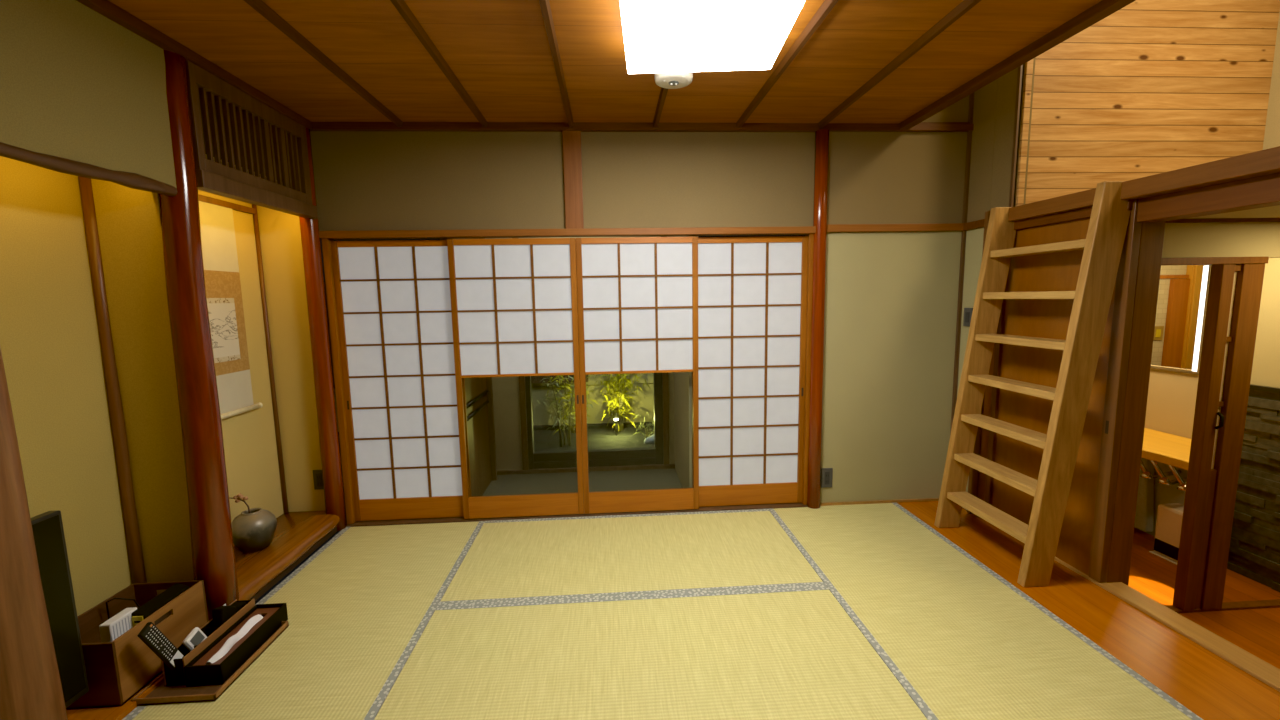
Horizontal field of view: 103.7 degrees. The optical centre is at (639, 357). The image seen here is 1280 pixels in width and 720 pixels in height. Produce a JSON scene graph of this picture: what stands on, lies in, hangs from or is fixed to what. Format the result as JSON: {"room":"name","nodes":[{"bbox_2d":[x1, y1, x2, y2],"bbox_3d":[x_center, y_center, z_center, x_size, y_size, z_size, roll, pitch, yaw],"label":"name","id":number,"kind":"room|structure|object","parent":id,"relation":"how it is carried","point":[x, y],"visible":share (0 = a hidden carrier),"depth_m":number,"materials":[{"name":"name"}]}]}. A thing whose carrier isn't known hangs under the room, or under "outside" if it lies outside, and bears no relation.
{"room":"traditional dwelling","nodes":[
{"label":"traditional dwelling","id":0,"kind":"room"},
{"bbox_2d":[66,672,163,719],"bbox_3d":[-1.878,1.292,1.284,0.355,0.120,1.770,-1,7,-3],"label":"platform","id":1,"kind":"object","parent":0,"point":[107,713],"depth_m":1.68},
{"bbox_2d":[31,510,88,707],"bbox_3d":[-1.819,0.897,1.101,0.190,0.705,1.090,-1,7,-3],"label":"television","id":2,"kind":"object","parent":1,"relation":"on","point":[48,531],"visible":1,"depth_m":1.59,"materials":[{"name":"plastic"}]},
{"bbox_2d":[66,580,208,709],"bbox_3d":[-1.906,1.047,1.869,0.272,0.230,0.382,-1,7,-3],"label":"wooden box","id":3,"kind":"object","parent":1,"relation":"on","point":[117,670],"visible":0.65,"depth_m":1.81,"materials":[{"name":"brown wood"}]},
{"bbox_2d":[99,607,136,641],"bbox_3d":[-1.861,1.041,1.809,0.039,0.240,0.103,-1,7,-3],"label":"power adapter","id":4,"kind":"object","parent":3,"relation":"in","point":[114,627],"visible":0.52,"depth_m":1.77,"materials":[{"name":"white plastic"}]},
{"bbox_2d":[113,616,129,638],"bbox_3d":[-1.843,0.964,1.786,0.001,0.063,0.058,-1,7,-3],"label":"vent","id":5,"kind":"object","parent":4,"relation":"attached to","point":[121,624],"depth_m":1.78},
{"bbox_2d":[131,583,189,626],"bbox_3d":[-1.830,1.029,1.932,0.070,0.230,0.206,-1,7,-3],"label":"case","id":6,"kind":"object","parent":3,"relation":"in","point":[168,595],"visible":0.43,"depth_m":1.90,"materials":[{"name":"black plastic"}]},
{"bbox_2d":[91,179,193,593],"bbox_3d":[-1.994,0.156,2.055,0.270,2.000,0.045,-1,7,-3],"label":"wall","id":7,"kind":"structure","parent":0,"point":[128,219],"depth_m":2.02,"materials":[{"name":"paint"}]},
{"bbox_2d":[0,0,324,545],"bbox_3d":[-1.921,0.125,0.707,0.418,2.375,4.660,-1,7,-3],"label":"wall","id":8,"kind":"structure","parent":0,"point":[77,84],"depth_m":1.86,"materials":[{"name":"paint"}]},
{"bbox_2d":[0,347,67,719],"bbox_3d":[-1.780,0.339,1.325,0.206,1.801,0.204,-1,7,-3],"label":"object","id":9,"kind":"structure","parent":8,"relation":"attached to","point":[30,682],"depth_m":1.36,"materials":[{"name":"brown wood"}]},
{"bbox_2d":[0,156,131,616],"bbox_3d":[-1.987,0.265,1.127,0.330,2.000,1.870,-1,7,-3],"label":"wall niche","id":10,"kind":"object","parent":8,"relation":"in","point":[50,346],"depth_m":1.84,"materials":[{"name":"paint"}]},
{"bbox_2d":[0,142,176,196],"bbox_3d":[-1.762,-0.551,1.111,0.054,0.060,1.682,-1,7,-3],"label":"trim","id":11,"kind":"structure","parent":8,"relation":"attached to","point":[55,163],"depth_m":1.61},
{"bbox_2d":[78,176,146,583],"bbox_3d":[-2.111,0.197,2.022,0.047,1.930,0.061,-1,7,-3],"label":"trim","id":12,"kind":"structure","parent":8,"relation":"attached to","point":[135,555],"depth_m":2.00,"materials":[{"name":"wood"}]},
{"bbox_2d":[76,0,311,128],"bbox_3d":[-1.716,-1.035,0.539,0.045,0.040,4.572,-1,7,-3],"label":"trim","id":13,"kind":"structure","parent":8,"relation":"attached to","point":[106,8],"depth_m":1.94,"materials":[{"name":"brown wood"}]},
{"bbox_2d":[159,50,238,620],"bbox_3d":[-1.840,-0.043,2.060,0.149,2.392,0.196,-1,7,-3],"label":"wooden pillar","id":14,"kind":"structure","parent":8,"relation":"attached to","point":[213,558],"depth_m":2.03,"materials":[{"name":"wood"}]},
{"bbox_2d":[198,194,255,213],"bbox_3d":[-2.163,-0.779,2.412,0.020,0.030,0.880,-1,7,-3],"label":"trim","id":15,"kind":"structure","parent":8,"relation":"attached to","point":[233,206],"depth_m":2.64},
{"bbox_2d":[199,201,262,419],"bbox_3d":[-2.145,-0.238,2.503,0.032,1.116,0.567,-1,7,-3],"label":"scroll","id":16,"kind":"object","parent":8,"relation":"hanging from","point":[219,249],"visible":0.38,"depth_m":2.62,"materials":[{"name":"paper"}]},
{"bbox_2d":[207,303,239,357],"bbox_3d":[-2.150,-0.134,2.513,0.005,0.275,0.363,-1,7,-3],"label":"painting","id":17,"kind":"object","parent":16,"relation":"on","point":[223,317],"depth_m":2.61},
{"bbox_2d":[196,170,317,218],"bbox_3d":[-1.828,-0.775,2.438,0.060,0.070,0.810,-1,7,-3],"label":"trim","id":18,"kind":"structure","parent":8,"relation":"attached to","point":[207,181],"depth_m":2.32,"materials":[{"name":"brown wood"}]},
{"bbox_2d":[186,60,312,204],"bbox_3d":[-1.849,-1.020,2.411,0.058,0.423,0.785,-1,7,-3],"label":"transom panel","id":19,"kind":"object","parent":18,"relation":"on","point":[228,124],"visible":0.76,"depth_m":2.32,"materials":[{"name":"brown wood"}]},
{"bbox_2d":[252,204,288,512],"bbox_3d":[-2.175,0.038,2.959,0.024,1.830,0.024,-1,7,-3],"label":"trim","id":20,"kind":"structure","parent":8,"relation":"attached to","point":[255,216],"depth_m":2.95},
{"bbox_2d":[234,510,339,600],"bbox_3d":[-1.952,1.040,2.620,0.367,0.111,0.935,-1,7,-3],"label":"platform","id":21,"kind":"object","parent":8,"relation":"attached to","point":[297,535],"visible":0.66,"depth_m":2.61,"materials":[{"name":"wood"}]},
{"bbox_2d":[231,508,276,552],"bbox_3d":[-2.005,0.890,2.606,0.201,0.203,0.201,-1,7,-3],"label":"vase","id":22,"kind":"object","parent":21,"relation":"on","point":[254,531],"visible":0.96,"depth_m":2.55,"materials":[{"name":"ceramic"}]},
{"bbox_2d":[299,128,346,530],"bbox_3d":[-1.872,-0.119,2.936,0.104,2.336,0.104,-1,7,-3],"label":"trim","id":23,"kind":"structure","parent":8,"relation":"attached to","point":[309,227],"depth_m":2.92,"materials":[{"name":"wood"}]},
{"bbox_2d":[322,238,355,523],"bbox_3d":[-1.805,0.163,3.027,0.036,1.728,0.062,-1,7,-3],"label":"trim","id":24,"kind":"structure","parent":8,"relation":"attached to","point":[326,242],"depth_m":3.00,"materials":[{"name":"brown wood"}]},
{"bbox_2d":[440,238,491,495],"bbox_3d":[-1.179,-0.130,3.506,0.080,2.200,0.820,-1,7,-3],"label":"wall","id":25,"kind":"structure","parent":0,"point":[478,425],"depth_m":3.49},
{"bbox_2d":[479,238,496,480],"bbox_3d":[-1.135,-0.157,3.725,0.035,2.200,0.035,-1,7,-3],"label":"trim","id":26,"kind":"structure","parent":25,"relation":"attached to","point":[488,379],"depth_m":3.79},
{"bbox_2d":[334,373,653,431],"bbox_3d":[-0.398,-0.057,5.762,6.500,1.700,0.100,-1,7,-3],"label":"wall","id":27,"kind":"structure","parent":0,"point":[643,401],"depth_m":5.77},
{"bbox_2d":[324,282,587,388],"bbox_3d":[-2.118,-0.273,5.540,3.050,1.160,0.060,-1,7,-3],"label":"trim","id":28,"kind":"structure","parent":27,"relation":"attached to","point":[534,379],"depth_m":5.63,"materials":[{"name":"brown wood"}]},
{"bbox_2d":[338,422,653,435],"bbox_3d":[-0.378,0.777,5.775,6.500,0.040,0.070,-1,7,-3],"label":"trim","id":29,"kind":"structure","parent":27,"relation":"attached to","point":[627,424],"depth_m":5.74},
{"bbox_2d":[339,427,653,509],"bbox_3d":[-0.329,0.986,5.021,6.500,0.200,1.780,-1,7,-3],"label":"floor","id":30,"kind":"structure","parent":0,"point":[598,438],"depth_m":5.28,"materials":[{"name":"soil"}]},
{"bbox_2d":[536,375,592,446],"bbox_3d":[-0.728,0.413,4.947,0.577,0.970,0.618,5,9,40],"label":"bamboo plant","id":31,"kind":"object","parent":30,"relation":"on","point":[572,394],"visible":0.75,"depth_m":5.02,"materials":[{"name":"green plant"}]},
{"bbox_2d":[544,375,598,434],"bbox_3d":[-0.751,0.446,5.491,0.618,0.842,0.320,-1,7,-3],"label":"bamboo plant","id":32,"kind":"object","parent":30,"relation":"on","point":[572,427],"visible":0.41,"depth_m":5.53,"materials":[{"name":"green plant"}]},
{"bbox_2d":[587,373,649,431],"bbox_3d":[-0.240,0.354,5.493,0.752,0.941,0.349,-1,7,-3],"label":"bamboo plant","id":33,"kind":"object","parent":30,"relation":"on","point":[617,408],"visible":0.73,"depth_m":5.54,"materials":[{"name":"green plant"}]},
{"bbox_2d":[485,236,674,469],"bbox_3d":[-0.454,-0.193,3.937,1.440,2.200,0.080,-1,7,-3],"label":"wall","id":34,"kind":"structure","parent":0,"point":[506,397],"depth_m":3.95,"materials":[{"name":"paint"}]},
{"bbox_2d":[519,376,528,469],"bbox_3d":[-0.924,-0.192,3.868,0.045,2.170,0.040,-1,7,-3],"label":"trim","id":35,"kind":"structure","parent":34,"relation":"attached to","point":[522,391],"depth_m":3.93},
{"bbox_2d":[497,464,674,474],"bbox_3d":[-0.432,0.890,4.014,1.440,0.030,0.030,-1,7,-3],"label":"trim","id":36,"kind":"structure","parent":34,"relation":"attached to","point":[653,466],"depth_m":4.00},
{"bbox_2d":[525,373,663,468],"bbox_3d":[-0.355,0.263,3.980,1.090,1.220,0.072,-1,7,-3],"label":"window","id":37,"kind":"structure","parent":34,"relation":"in","point":[653,455],"depth_m":4.01,"materials":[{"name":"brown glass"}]},
{"bbox_2d":[661,236,668,464],"bbox_3d":[0.194,-0.220,3.933,0.045,2.170,0.040,-1,7,-3],"label":"trim","id":38,"kind":"structure","parent":34,"relation":"attached to","point":[664,375],"depth_m":4.00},
{"bbox_2d":[482,468,682,495],"bbox_3d":[-0.409,0.996,3.665,1.440,0.100,0.780,-1,7,-3],"label":"floor","id":39,"kind":"structure","parent":0,"point":[565,482],"depth_m":3.77,"materials":[{"name":"stone"}]},
{"bbox_2d":[108,0,1101,123],"bbox_3d":[-0.050,-1.130,0.670,3.550,0.060,4.650,-1,7,-3],"label":"ceiling","id":40,"kind":"structure","parent":0,"point":[499,51],"depth_m":2.12,"materials":[{"name":"brown wood"}]},
{"bbox_2d":[244,0,402,126],"bbox_3d":[-1.215,-1.055,0.582,0.034,0.028,4.600,-1,7,-3],"label":"trim","id":41,"kind":"structure","parent":40,"relation":"attached to","point":[259,6],"depth_m":2.01,"materials":[{"name":"brown wood"}]},
{"bbox_2d":[390,0,487,126],"bbox_3d":[-0.746,-1.066,0.610,0.034,0.028,4.600,-1,7,-3],"label":"trim","id":42,"kind":"structure","parent":40,"relation":"attached to","point":[401,6],"depth_m":2.03,"materials":[{"name":"brown wood"}]},
{"bbox_2d":[539,0,573,126],"bbox_3d":[-0.260,-1.078,0.638,0.034,0.028,4.600,-1,7,-3],"label":"trim","id":43,"kind":"structure","parent":40,"relation":"attached to","point":[544,4],"depth_m":2.04,"materials":[{"name":"brown wood"}]},
{"bbox_2d":[653,87,667,127],"bbox_3d":[0.230,-1.090,0.667,0.034,0.028,4.600,-1,7,-3],"label":"trim","id":44,"kind":"structure","parent":40,"relation":"attached to","point":[663,92],"depth_m":2.61,"materials":[{"name":"brown wood"}]},
{"bbox_2d":[654,72,692,88],"bbox_3d":[0.150,-1.254,2.241,0.172,0.068,0.172,-1,7,-3],"label":"emergency light","id":45,"kind":"object","parent":40,"relation":"attached to","point":[671,80],"visible":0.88,"depth_m":2.22,"materials":[{"name":"white plastic"}]},
{"bbox_2d":[619,0,804,73],"bbox_3d":[0.233,-1.186,1.759,0.585,0.093,0.600,-1,7,2],"label":"ceiling lamp","id":46,"kind":"object","parent":40,"relation":"attached to","point":[661,36],"visible":1,"depth_m":1.76,"materials":[{"name":"white plastic"}]},
{"bbox_2d":[737,0,838,127],"bbox_3d":[0.721,-1.102,0.696,0.034,0.028,4.600,-1,7,-3],"label":"trim","id":47,"kind":"structure","parent":40,"relation":"attached to","point":[827,6],"depth_m":2.08,"materials":[{"name":"brown wood"}]},
{"bbox_2d":[818,0,980,127],"bbox_3d":[1.210,-1.114,0.724,0.034,0.028,4.600,-1,7,-3],"label":"trim","id":48,"kind":"structure","parent":40,"relation":"attached to","point":[964,6],"depth_m":2.11,"materials":[{"name":"brown wood"}]},
{"bbox_2d":[310,95,968,502],"bbox_3d":[0.082,-0.654,3.064,3.890,3.300,0.070,-1,7,-3],"label":"wall","id":49,"kind":"structure","parent":0,"point":[365,180],"depth_m":3.05,"materials":[{"name":"paint"}]},
{"bbox_2d":[319,226,815,239],"bbox_3d":[-0.391,-0.747,3.004,2.915,0.040,0.090,-1,7,-3],"label":"trim","id":50,"kind":"structure","parent":49,"relation":"attached to","point":[802,230],"depth_m":2.97,"materials":[{"name":"brown wood"}]},
{"bbox_2d":[562,131,583,228],"bbox_3d":[-0.393,-1.042,2.963,0.107,0.561,0.042,-1,7,-3],"label":"trim","id":51,"kind":"structure","parent":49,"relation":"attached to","point":[572,151],"depth_m":2.94,"materials":[{"name":"brown wood"}]},
{"bbox_2d":[347,503,807,526],"bbox_3d":[-0.358,1.007,3.225,2.910,0.040,0.102,-1,7,-3],"label":"trim","id":52,"kind":"structure","parent":49,"relation":"attached to","point":[777,505],"depth_m":3.17,"materials":[{"name":"brown wood"}]},
{"bbox_2d":[331,240,471,520],"bbox_3d":[-1.432,0.158,3.057,0.715,1.710,0.028,-1,7,-3],"label":"screen","id":53,"kind":"object","parent":52,"relation":"on","point":[394,316],"visible":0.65,"depth_m":3.05,"materials":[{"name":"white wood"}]},
{"bbox_2d":[447,238,583,518],"bbox_3d":[-0.741,0.145,3.064,0.745,1.710,0.030,-1,7,-3],"label":"screen","id":54,"kind":"object","parent":52,"relation":"on","point":[514,305],"visible":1,"depth_m":3.02,"materials":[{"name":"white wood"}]},
{"bbox_2d":[575,237,698,513],"bbox_3d":[-0.003,0.127,3.108,0.732,1.710,0.030,-1,7,-3],"label":"screen","id":55,"kind":"object","parent":52,"relation":"on","point":[637,297],"visible":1,"depth_m":3.06,"materials":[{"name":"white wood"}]},
{"bbox_2d":[692,236,807,506],"bbox_3d":[0.689,0.106,3.181,0.722,1.710,0.028,-1,7,-3],"label":"screen","id":56,"kind":"object","parent":52,"relation":"on","point":[752,291],"visible":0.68,"depth_m":3.18,"materials":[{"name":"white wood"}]},
{"bbox_2d":[310,122,973,131],"bbox_3d":[0.074,-1.349,2.939,3.897,0.040,0.040,-1,7,-3],"label":"trim","id":57,"kind":"structure","parent":49,"relation":"attached to","point":[316,126],"depth_m":2.91,"materials":[{"name":"brown wood"}]},
{"bbox_2d":[802,233,813,504],"bbox_3d":[1.061,0.093,3.195,0.028,1.728,0.062,-1,7,-3],"label":"trim","id":58,"kind":"structure","parent":49,"relation":"attached to","point":[811,235],"depth_m":3.16,"materials":[{"name":"brown wood"}]},
{"bbox_2d":[807,129,828,508],"bbox_3d":[1.109,-0.195,3.137,0.088,2.336,0.088,-1,7,-3],"label":"trim","id":59,"kind":"structure","parent":49,"relation":"attached to","point":[821,161],"depth_m":3.10,"materials":[{"name":"wood"}]},
{"bbox_2d":[820,498,938,505],"bbox_3d":[1.585,0.946,3.302,0.880,0.016,0.012,-1,7,-3],"label":"baseboard","id":60,"kind":"structure","parent":49,"relation":"attached to","point":[923,499],"depth_m":3.30,"materials":[{"name":"brown wood"}]},
{"bbox_2d":[827,223,963,231],"bbox_3d":[1.575,-0.802,3.093,0.882,0.045,0.020,-1,7,-3],"label":"trim","id":61,"kind":"structure","parent":49,"relation":"attached to","point":[936,226],"depth_m":3.08,"materials":[{"name":"brown wood"}]},
{"bbox_2d":[950,93,973,434],"bbox_3d":[2.022,-0.423,3.166,0.020,2.750,0.018,-1,7,-3],"label":"trim","id":62,"kind":"structure","parent":49,"relation":"attached to","point":[971,96],"depth_m":3.14,"materials":[{"name":"brown wood"}]},
{"bbox_2d":[672,236,697,487],"bbox_3d":[0.316,-0.167,3.594,0.065,2.200,0.820,-1,7,-3],"label":"wall","id":63,"kind":"structure","parent":0,"point":[682,381],"depth_m":3.51,"materials":[{"name":"paint"}]},
{"bbox_2d":[957,57,1035,509],"bbox_3d":[2.069,-0.680,2.995,0.070,3.300,0.442,-1,7,-3],"label":"wall","id":64,"kind":"structure","parent":0,"point":[1007,84],"depth_m":2.92,"materials":[{"name":"paint"}]},
{"bbox_2d":[967,211,989,513],"bbox_3d":[2.046,0.057,3.021,0.040,1.830,0.030,-1,7,-3],"label":"trim","id":65,"kind":"structure","parent":64,"relation":"attached to","point":[973,474],"depth_m":3.07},
{"bbox_2d":[985,282,1006,504],"bbox_3d":[2.079,0.127,2.927,0.022,1.688,0.035,-1,7,-3],"label":"trim","id":66,"kind":"structure","parent":64,"relation":"attached to","point":[998,346],"depth_m":2.93,"materials":[{"name":"brown wood"}]},
{"bbox_2d":[1009,64,1023,206],"bbox_3d":[2.032,-1.549,2.679,0.022,1.500,0.020,-1,7,-3],"label":"trim","id":67,"kind":"structure","parent":64,"relation":"attached to","point":[1020,73],"depth_m":2.71,"materials":[{"name":"brown wood"}]},
{"bbox_2d":[1014,199,1132,229],"bbox_3d":[2.081,-0.699,2.531,0.040,0.045,0.780,-1,7,-3],"label":"trim","id":68,"kind":"structure","parent":64,"relation":"attached to","point":[1083,213],"depth_m":2.49,"materials":[{"name":"brown wood"}]},
{"bbox_2d":[1008,146,1279,220],"bbox_3d":[2.187,-0.539,0.657,0.095,0.073,4.215,-1,7,-3],"label":"trim","id":69,"kind":"structure","parent":64,"relation":"attached to","point":[1267,161],"depth_m":1.94,"materials":[{"name":"brown wood"}]},
{"bbox_2d":[1054,557,1279,691],"bbox_3d":[2.273,1.236,0.963,0.115,0.062,4.400,-1,7,-3],"label":"trim","id":70,"kind":"structure","parent":64,"relation":"attached to","point":[1258,668],"depth_m":1.99,"materials":[{"name":"brown wood"}]},
{"bbox_2d":[977,218,1115,575],"bbox_3d":[2.124,0.143,2.642,0.042,1.745,0.800,-1,7,-3],"label":"wall panel","id":71,"kind":"object","parent":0,"point":[1058,271],"visible":0.36,"depth_m":2.62,"materials":[{"name":"wood"}]},
{"bbox_2d":[898,501,1279,719],"bbox_3d":[2.023,1.272,1.053,0.385,0.119,4.600,-1,7,-3],"label":"boards","id":72,"kind":"object","parent":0,"point":[1211,687],"visible":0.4,"depth_m":1.99,"materials":[{"name":"wood"}]},
{"bbox_2d":[934,181,1130,586],"bbox_3d":[1.929,0.118,2.555,0.371,1.822,0.649,-1,7,-3],"label":"ladder","id":73,"kind":"object","parent":72,"relation":"on","point":[1102,246],"visible":0.96,"depth_m":2.33,"materials":[{"name":"brown wood"}]},
{"bbox_2d":[1025,0,1279,203],"bbox_3d":[2.829,-1.542,2.756,1.540,1.560,0.070,-1,7,-3],"label":"wall","id":74,"kind":"structure","parent":0,"point":[1151,87],"depth_m":2.73,"materials":[{"name":"brown wood"}]},
{"bbox_2d":[1016,58,1033,205],"bbox_3d":[2.065,-1.548,2.667,0.035,1.500,0.016,-1,7,-3],"label":"trim","id":75,"kind":"structure","parent":74,"relation":"attached to","point":[1028,65],"depth_m":2.70,"materials":[{"name":"brown wood"}]},
{"bbox_2d":[1151,265,1186,365],"bbox_3d":[4.605,-0.053,4.784,2.430,2.092,0.070,-1,7,-3],"label":"wall","id":76,"kind":"structure","parent":0,"point":[1164,284],"depth_m":4.71,"materials":[{"name":"paint"}]},
{"bbox_2d":[1161,279,1189,367],"bbox_3d":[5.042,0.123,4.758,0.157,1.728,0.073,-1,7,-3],"label":"door","id":77,"kind":"structure","parent":76,"relation":"in","point":[1178,295],"depth_m":4.70,"materials":[{"name":"brown wood"}]},
{"bbox_2d":[1181,265,1205,369],"bbox_3d":[5.178,-0.045,4.755,0.126,2.062,0.060,-1,7,-3],"label":"trim","id":78,"kind":"structure","parent":76,"relation":"attached to","point":[1190,268],"depth_m":4.68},
{"bbox_2d":[1128,528,1279,668],"bbox_3d":[2.974,1.462,1.537,1.340,0.100,5.400,-1,7,-3],"label":"floor","id":79,"kind":"structure","parent":0,"point":[1255,631],"depth_m":2.66,"materials":[{"name":"wood"}]},
{"bbox_2d":[1149,503,1183,564],"bbox_3d":[3.276,1.070,3.007,0.164,0.322,0.259,-1,7,-3],"label":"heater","id":80,"kind":"object","parent":79,"relation":"on","point":[1169,516],"visible":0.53,"depth_m":3.05,"materials":[{"name":"beige plastic"}]},
{"bbox_2d":[1154,538,1178,560],"bbox_3d":[3.208,1.169,3.015,0.009,0.078,0.222,-1,7,-3],"label":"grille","id":81,"kind":"object","parent":80,"relation":"attached to","point":[1168,550],"depth_m":3.06,"materials":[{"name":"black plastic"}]},
{"bbox_2d":[1134,258,1279,591],"bbox_3d":[3.562,0.428,1.452,0.126,1.952,5.400,-1,7,-3],"label":"wall","id":82,"kind":"structure","parent":0,"point":[1254,550],"depth_m":2.81,"materials":[{"name":"paint"}]},
{"bbox_2d":[1141,428,1190,469],"bbox_3d":[3.155,0.528,3.352,0.516,0.098,1.398,-1,7,-3],"label":"countertop","id":83,"kind":"structure","parent":82,"relation":"attached to","point":[1162,447],"depth_m":2.94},
{"bbox_2d":[1134,458,1153,531],"bbox_3d":[3.376,0.878,3.422,0.060,0.540,0.235,-1,7,-3],"label":"towel","id":84,"kind":"object","parent":83,"relation":"hanging from","point":[1144,515],"visible":0.26,"depth_m":3.34,"materials":[{"name":"beige fabric"}]},
{"bbox_2d":[1192,265,1208,371],"bbox_3d":[3.408,-0.236,3.050,0.012,0.642,0.033,-1,7,-3],"label":"strip light","id":85,"kind":"object","parent":82,"relation":"attached to","point":[1205,268],"visible":0.81,"depth_m":3.05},
{"bbox_2d":[1197,265,1210,372],"bbox_3d":[3.409,-0.244,3.028,0.018,0.680,0.010,-1,7,-3],"label":"trim","id":86,"kind":"structure","parent":82,"relation":"attached to","point":[1209,270],"depth_m":3.03,"materials":[{"name":"silver metal"}]},
{"bbox_2d":[1166,599,1279,612],"bbox_3d":[2.868,1.284,2.580,1.220,0.012,0.047,-1,7,-3],"label":"trim","id":87,"kind":"structure","parent":82,"relation":"attached to","point":[1275,603],"depth_m":2.58,"materials":[{"name":"brown wood"}]},
{"bbox_2d":[1162,222,1279,257],"bbox_3d":[2.826,-0.559,2.356,1.320,0.178,0.040,-1,7,-3],"label":"wall","id":88,"kind":"structure","parent":0,"point":[1217,239],"depth_m":2.33,"materials":[{"name":"paint"}]},
{"bbox_2d":[1089,199,1141,582],"bbox_3d":[2.136,0.182,2.260,0.036,1.733,0.057,-1,7,-3],"label":"trim","id":89,"kind":"structure","parent":88,"relation":"attached to","point":[1125,285],"depth_m":2.25,"materials":[{"name":"wood"}]},
{"bbox_2d":[1107,221,1165,584],"bbox_3d":[2.208,0.209,2.286,0.109,1.795,0.092,-1,7,-3],"label":"trim","id":90,"kind":"structure","parent":88,"relation":"attached to","point":[1152,233],"depth_m":2.24,"materials":[{"name":"brown wood"}]},
{"bbox_2d":[1137,172,1279,221],"bbox_3d":[2.280,-0.421,0.367,0.110,0.097,3.600,-1,7,-3],"label":"trim","id":91,"kind":"structure","parent":88,"relation":"attached to","point":[1262,191],"depth_m":1.87,"materials":[{"name":"brown wood"}]},
{"bbox_2d":[1161,256,1268,265],"bbox_3d":[2.553,-0.452,2.353,0.769,0.032,0.057,-1,7,-3],"label":"trim","id":92,"kind":"structure","parent":88,"relation":"attached to","point":[1194,260],"depth_m":2.33,"materials":[{"name":"brown wood"}]},
{"bbox_2d":[1173,264,1264,610],"bbox_3d":[2.843,0.419,2.462,0.211,1.734,0.080,-1,7,-3],"label":"hall door","id":93,"kind":"structure","parent":88,"relation":"in","point":[1235,290],"depth_m":2.45,"materials":[{"name":"brown wood"}]},
{"bbox_2d":[1166,218,1279,222],"bbox_3d":[2.825,-0.638,2.337,1.320,0.016,0.060,-1,7,-3],"label":"trim","id":94,"kind":"structure","parent":88,"relation":"attached to","point":[1193,220],"depth_m":2.30,"materials":[{"name":"brown wood"}]},
{"bbox_2d":[1185,205,1279,218],"bbox_3d":[2.953,-0.559,1.300,1.510,0.065,5.400,-1,7,-3],"label":"ceiling","id":95,"kind":"structure","parent":0,"point":[1272,211],"depth_m":2.19,"materials":[{"name":"paint"}]},
{"bbox_2d":[1263,12,1279,149],"bbox_3d":[3.663,-1.310,0.666,0.130,1.560,4.230,-1,7,-3],"label":"wall","id":96,"kind":"structure","parent":0,"point":[1272,128],"depth_m":2.75,"materials":[{"name":"beige paint"}]},
{"bbox_3d":[0.071,1.318,0.948,3.525,0.120,4.620,-1,7,-3],"label":"floor","id":97,"kind":"structure","parent":0,"visible":0},
{"bbox_2d":[122,521,484,719],"bbox_3d":[-1.335,1.146,2.232,0.842,0.033,1.775,-1,7,-3],"label":"mat","id":98,"kind":"object","parent":97,"relation":"on","point":[358,608],"visible":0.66,"depth_m":2.13,"materials":[{"name":"fabric"}]},
{"bbox_2d":[131,621,288,705],"bbox_3d":[-1.621,1.157,1.931,0.274,0.024,0.403,-1,7,-3],"label":"wooden tray","id":99,"kind":"object","parent":98,"relation":"on","point":[162,694],"visible":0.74,"depth_m":1.78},
{"bbox_2d":[161,599,254,685],"bbox_3d":[-1.680,1.105,1.979,0.077,0.104,0.363,-1,7,-3],"label":"caddy","id":100,"kind":"object","parent":99,"relation":"on","point":[176,677],"visible":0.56,"depth_m":1.88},
{"bbox_2d":[137,622,184,669],"bbox_3d":[-1.682,1.043,1.785,0.027,0.269,0.154,0,7,11],"label":"remote control","id":101,"kind":"object","parent":100,"relation":"in","point":[150,634],"visible":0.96,"depth_m":1.76,"materials":[{"name":"black plastic"}]},
{"bbox_2d":[183,627,206,650],"bbox_3d":[-1.682,1.070,1.902,0.038,0.081,0.080,-2,7,-8],"label":"digital clock","id":102,"kind":"object","parent":100,"relation":"in","point":[196,636],"visible":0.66,"depth_m":1.89,"materials":[{"name":"white plastic"}]},
{"bbox_2d":[212,602,245,627],"bbox_3d":[-1.687,1.059,2.071,0.040,0.133,0.149,-1,7,-3],"label":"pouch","id":103,"kind":"object","parent":100,"relation":"in","point":[220,615],"visible":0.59,"depth_m":2.02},
{"bbox_2d":[184,603,287,686],"bbox_3d":[-1.575,1.117,1.982,0.125,0.078,0.373,-1,7,-3],"label":"case","id":104,"kind":"object","parent":99,"relation":"on","point":[197,672],"visible":0.82,"depth_m":1.92,"materials":[{"name":"wood"}]},
{"bbox_2d":[206,614,262,663],"bbox_3d":[-1.571,1.085,1.955,0.041,0.043,0.270,-1,7,-3],"label":"tissue","id":105,"kind":"object","parent":104,"relation":"in","point":[251,622],"visible":0.99,"depth_m":1.94,"materials":[{"name":"paper"}]},
{"bbox_2d":[438,509,825,605],"bbox_3d":[-0.044,1.062,2.756,1.798,0.033,0.878,-1,7,-3],"label":"mat","id":106,"kind":"object","parent":97,"relation":"on","point":[516,560],"visible":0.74,"depth_m":2.65,"materials":[{"name":"fabric"}]},
{"bbox_2d":[374,586,926,719],"bbox_3d":[0.011,1.165,1.875,1.798,0.033,0.900,-1,7,-3],"label":"mat","id":107,"kind":"object","parent":97,"relation":"on","point":[790,653],"visible":1,"depth_m":1.89,"materials":[{"name":"fabric"}]},
{"bbox_2d":[769,503,1202,719],"bbox_3d":[1.310,1.081,2.396,0.860,0.033,1.793,-1,7,-3],"label":"mat","id":108,"kind":"object","parent":97,"relation":"on","point":[963,642],"visible":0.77,"depth_m":2.03,"materials":[{"name":"wicker"}]},
{"bbox_3d":[1.695,-1.629,0.694,0.040,0.865,4.600,-1,7,-3],"label":"wall","id":109,"kind":"structure","parent":0,"visible":0},
{"bbox_2d":[899,0,1135,129],"bbox_3d":[1.718,-1.153,0.751,0.060,0.095,4.600,-1,7,-3],"label":"trim","id":110,"kind":"structure","parent":109,"relation":"attached to","point":[1101,10],"depth_m":2.11,"materials":[{"name":"brown wood"}]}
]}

